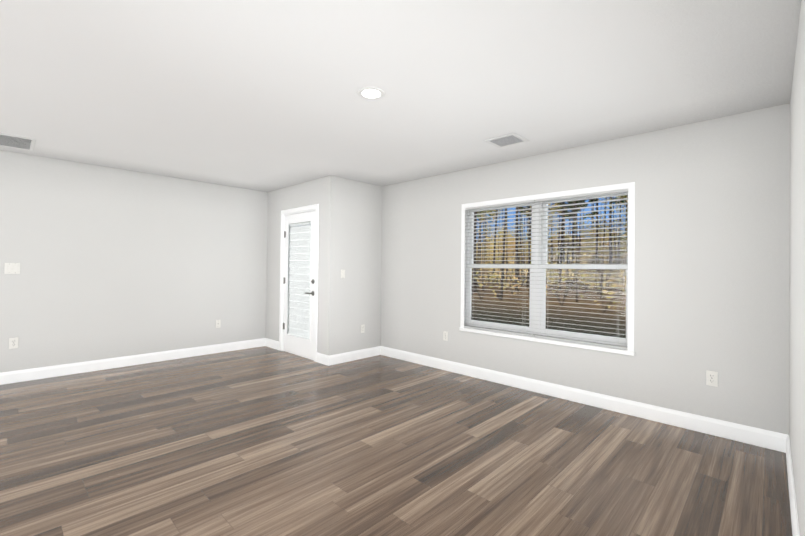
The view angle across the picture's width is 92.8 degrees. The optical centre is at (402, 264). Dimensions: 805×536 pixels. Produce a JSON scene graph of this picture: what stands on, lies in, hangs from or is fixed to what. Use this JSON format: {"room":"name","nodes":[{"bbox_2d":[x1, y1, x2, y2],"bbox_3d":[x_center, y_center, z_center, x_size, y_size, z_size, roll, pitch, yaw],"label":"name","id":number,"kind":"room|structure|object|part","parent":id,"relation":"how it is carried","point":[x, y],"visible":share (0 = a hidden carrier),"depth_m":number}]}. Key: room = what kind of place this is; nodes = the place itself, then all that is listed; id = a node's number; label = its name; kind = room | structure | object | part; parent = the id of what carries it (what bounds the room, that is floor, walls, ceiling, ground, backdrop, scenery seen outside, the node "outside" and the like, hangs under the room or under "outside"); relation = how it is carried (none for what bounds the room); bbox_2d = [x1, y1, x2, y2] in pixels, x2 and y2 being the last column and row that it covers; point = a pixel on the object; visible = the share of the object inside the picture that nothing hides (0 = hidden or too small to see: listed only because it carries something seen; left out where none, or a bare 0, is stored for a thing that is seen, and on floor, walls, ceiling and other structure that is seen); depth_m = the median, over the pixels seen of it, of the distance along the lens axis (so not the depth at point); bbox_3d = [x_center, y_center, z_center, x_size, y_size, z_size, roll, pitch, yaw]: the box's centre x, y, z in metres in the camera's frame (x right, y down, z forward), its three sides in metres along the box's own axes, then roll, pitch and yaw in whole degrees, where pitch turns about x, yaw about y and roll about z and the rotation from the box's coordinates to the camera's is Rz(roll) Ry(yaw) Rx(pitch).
{"room":"empty living room","nodes":[
{"label":"empty living room","id":0,"kind":"room"},
{"bbox_2d":[0,150,267,372],"bbox_3d":[-4.493,0.007,3.774,0.150,2.570,6.885,0,-1,44],"label":"wall","id":1,"kind":"structure","parent":0,"point":[115,262],"depth_m":4.72},
{"bbox_2d":[4,263,19,273],"bbox_3d":[-4.117,0.038,4.047,0.014,0.115,0.116,0,-1,44],"label":"light switch","id":2,"kind":"object","parent":1,"relation":"attached to","point":[11,268],"visible":1,"depth_m":4.05},
{"bbox_2d":[9,337,17,348],"bbox_3d":[-4.112,0.828,4.056,0.010,0.115,0.070,0,-1,44],"label":"electrical outlet","id":3,"kind":"object","parent":1,"relation":"attached to","point":[13,343],"visible":1,"depth_m":4.05},
{"bbox_2d":[0,338,265,384],"bbox_3d":[-4.445,1.179,3.708,0.016,0.125,6.585,0,-1,44],"label":"baseboard","id":4,"kind":"structure","parent":1,"relation":"attached to","point":[16,376],"depth_m":4.70},
{"bbox_2d":[216,320,220,327],"bbox_3d":[-2.669,0.855,5.554,0.014,0.115,0.070,0,-1,44],"label":"electrical outlet","id":5,"kind":"object","parent":1,"relation":"attached to","point":[218,323],"visible":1,"depth_m":5.56},
{"bbox_2d":[266,177,323,353],"bbox_3d":[-1.546,0.052,5.611,1.550,2.570,0.150,0,-1,44],"label":"wall","id":6,"kind":"structure","parent":0,"point":[311,192],"depth_m":5.82},
{"bbox_2d":[265,338,327,365],"bbox_3d":[-1.561,1.224,5.490,1.700,0.125,0.016,0,-1,44],"label":"baseboard","id":7,"kind":"structure","parent":6,"relation":"attached to","point":[320,357],"depth_m":5.08},
{"bbox_2d":[283,211,314,358],"bbox_3d":[-1.476,0.269,5.453,0.842,2.007,0.117,0,-1,44],"label":"door","id":8,"kind":"structure","parent":6,"relation":"in","point":[299,269],"depth_m":5.45},
{"bbox_3d":[-1.767,0.231,5.729,0.040,1.470,0.015,0,-1,44],"label":"door hinge","id":9,"kind":"part","parent":8,"relation":"part of"},
{"bbox_2d":[288,232,309,338],"bbox_3d":[-1.458,0.214,5.473,0.596,1.619,0.031,0,-1,44],"label":"door blind","id":10,"kind":"object","parent":8,"relation":"attached to","point":[295,287],"visible":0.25,"depth_m":5.45},
{"bbox_2d":[279,204,318,361],"bbox_3d":[-1.434,0.237,5.490,0.992,2.101,0.166,0,-1,44],"label":"door frame","id":11,"kind":"structure","parent":6,"relation":"attached to","point":[303,208],"depth_m":5.50},
{"bbox_2d":[322,175,381,355],"bbox_3d":[-0.619,0.060,5.348,0.150,2.570,1.055,0,-1,44],"label":"wall","id":12,"kind":"structure","parent":0,"point":[352,242],"depth_m":5.17},
{"bbox_2d":[341,270,344,277],"bbox_3d":[-0.785,0.121,5.058,0.014,0.115,0.070,0,-1,44],"label":"light switch","id":13,"kind":"object","parent":12,"relation":"attached to","point":[342,273],"visible":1,"depth_m":5.05},
{"bbox_2d":[328,346,380,365],"bbox_3d":[-0.629,1.231,5.221,0.016,0.125,0.921,0,-1,44],"label":"baseboard","id":14,"kind":"structure","parent":12,"relation":"attached to","point":[352,356],"depth_m":5.18},
{"bbox_2d":[361,324,364,332],"bbox_3d":[-0.551,0.885,5.306,0.010,0.115,0.070,0,-1,44],"label":"electrical outlet","id":15,"kind":"object","parent":12,"relation":"attached to","point":[362,328],"visible":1,"depth_m":5.31},
{"bbox_2d":[0,346,791,535],"bbox_3d":[-2.023,1.314,2.003,6.170,0.120,7.790,0,-1,44],"label":"floor","id":16,"kind":"structure","parent":0,"point":[262,441],"depth_m":2.51},
{"bbox_2d":[0,0,800,191],"bbox_3d":[-1.996,-1.266,2.023,6.170,0.160,7.790,0,-1,44],"label":"ceiling","id":17,"kind":"structure","parent":0,"point":[261,95],"depth_m":2.39},
{"bbox_2d":[0,133,34,150],"bbox_3d":[-3.887,-1.188,3.571,0.500,0.010,0.660,0,-1,44],"label":"ceiling vent","id":18,"kind":"object","parent":17,"relation":"in","point":[7,140],"visible":1,"depth_m":3.70},
{"bbox_2d":[357,87,384,99],"bbox_3d":[-0.212,-1.160,2.602,0.186,0.006,0.186,0,-1,44],"label":"recessed light","id":19,"kind":"object","parent":17,"relation":"in","point":[371,93],"visible":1,"depth_m":2.60},
{"bbox_2d":[484,133,528,147],"bbox_3d":[0.958,-1.138,3.530,0.300,0.010,0.290,0,-1,44],"label":"ceiling vent","id":20,"kind":"object","parent":17,"relation":"in","point":[511,139],"visible":0.96,"depth_m":3.52},
{"bbox_2d":[381,103,789,434],"bbox_3d":[1.251,0.070,4.176,4.170,2.570,0.150,0,-1,44],"label":"wall","id":21,"kind":"structure","parent":0,"point":[712,248],"depth_m":3.17},
{"bbox_2d":[443,331,447,340],"bbox_3d":[0.531,0.882,4.743,0.070,0.115,0.010,0,-1,44],"label":"outlet","id":22,"kind":"object","parent":21,"relation":"attached to","point":[445,335],"visible":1,"depth_m":4.74},
{"bbox_2d":[459,327,634,355],"bbox_3d":[1.372,0.770,3.984,1.837,0.038,0.091,0,-1,44],"label":"window sill","id":23,"kind":"structure","parent":21,"relation":"attached to","point":[582,346],"depth_m":3.81},
{"bbox_2d":[460,182,634,350],"bbox_3d":[1.411,0.016,4.022,1.825,1.480,0.151,0,-1,44],"label":"window","id":24,"kind":"structure","parent":21,"relation":"in","point":[536,262],"depth_m":4.00},
{"bbox_2d":[464,189,627,349],"bbox_3d":[1.382,0.019,3.992,1.793,1.460,0.068,0,-1,44],"label":"window blind","id":25,"kind":"object","parent":24,"relation":"attached to","point":[547,200],"visible":0.79,"depth_m":3.88},
{"bbox_3d":[1.431,0.016,4.043,1.741,1.396,0.072,0,-1,44],"label":"window sash","id":26,"kind":"part","parent":24,"relation":"part of"},
{"bbox_2d":[381,346,787,452],"bbox_3d":[1.181,1.242,4.107,4.170,0.125,0.016,0,-1,44],"label":"baseboard","id":27,"kind":"structure","parent":21,"relation":"attached to","point":[768,439],"depth_m":3.40},
{"bbox_2d":[706,370,717,386],"bbox_3d":[2.387,0.878,2.958,0.070,0.115,0.010,0,-1,44],"label":"outlet","id":28,"kind":"object","parent":21,"relation":"attached to","point":[711,378],"visible":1,"depth_m":2.96},
{"bbox_2d":[789,0,804,535],"bbox_3d":[0.159,0.025,-0.074,0.150,2.570,7.790,0,-1,44],"label":"wall","id":29,"kind":"structure","parent":0,"point":[797,299],"depth_m":1.81},
{"bbox_2d":[786,435,799,535],"bbox_3d":[0.087,1.198,-0.025,0.016,0.125,7.490,0,-1,44],"label":"baseboard","id":30,"kind":"structure","parent":29,"relation":"attached to","point":[794,515],"depth_m":2.02},
{"label":"outside","id":31,"kind":"structure","parent":0,"visible":0},
{"bbox_2d":[471,277,625,337],"bbox_3d":[27.026,2.227,42.560,160.000,0.218,90.960,0,-1,44],"label":"ground","id":32,"kind":"structure","parent":31,"point":[517,303],"depth_m":15.53},
{"bbox_2d":[472,195,627,313],"bbox_3d":[12.937,-9.291,43.713,47.771,23.373,51.820,0,-1,44],"label":"trunks","id":33,"kind":"object","parent":32,"relation":"on","point":[500,296],"depth_m":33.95},
{"bbox_2d":[477,195,627,220],"bbox_3d":[13.234,-13.943,43.879,48.766,14.616,52.604,0,-1,44],"label":"needle","id":34,"kind":"object","parent":33,"relation":"attached to","point":[577,206],"depth_m":58.03},
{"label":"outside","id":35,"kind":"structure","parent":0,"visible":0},
{"bbox_2d":[472,199,624,278],"bbox_3d":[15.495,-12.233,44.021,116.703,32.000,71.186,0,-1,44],"label":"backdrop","id":36,"kind":"structure","parent":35,"point":[590,257],"depth_m":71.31}
]}

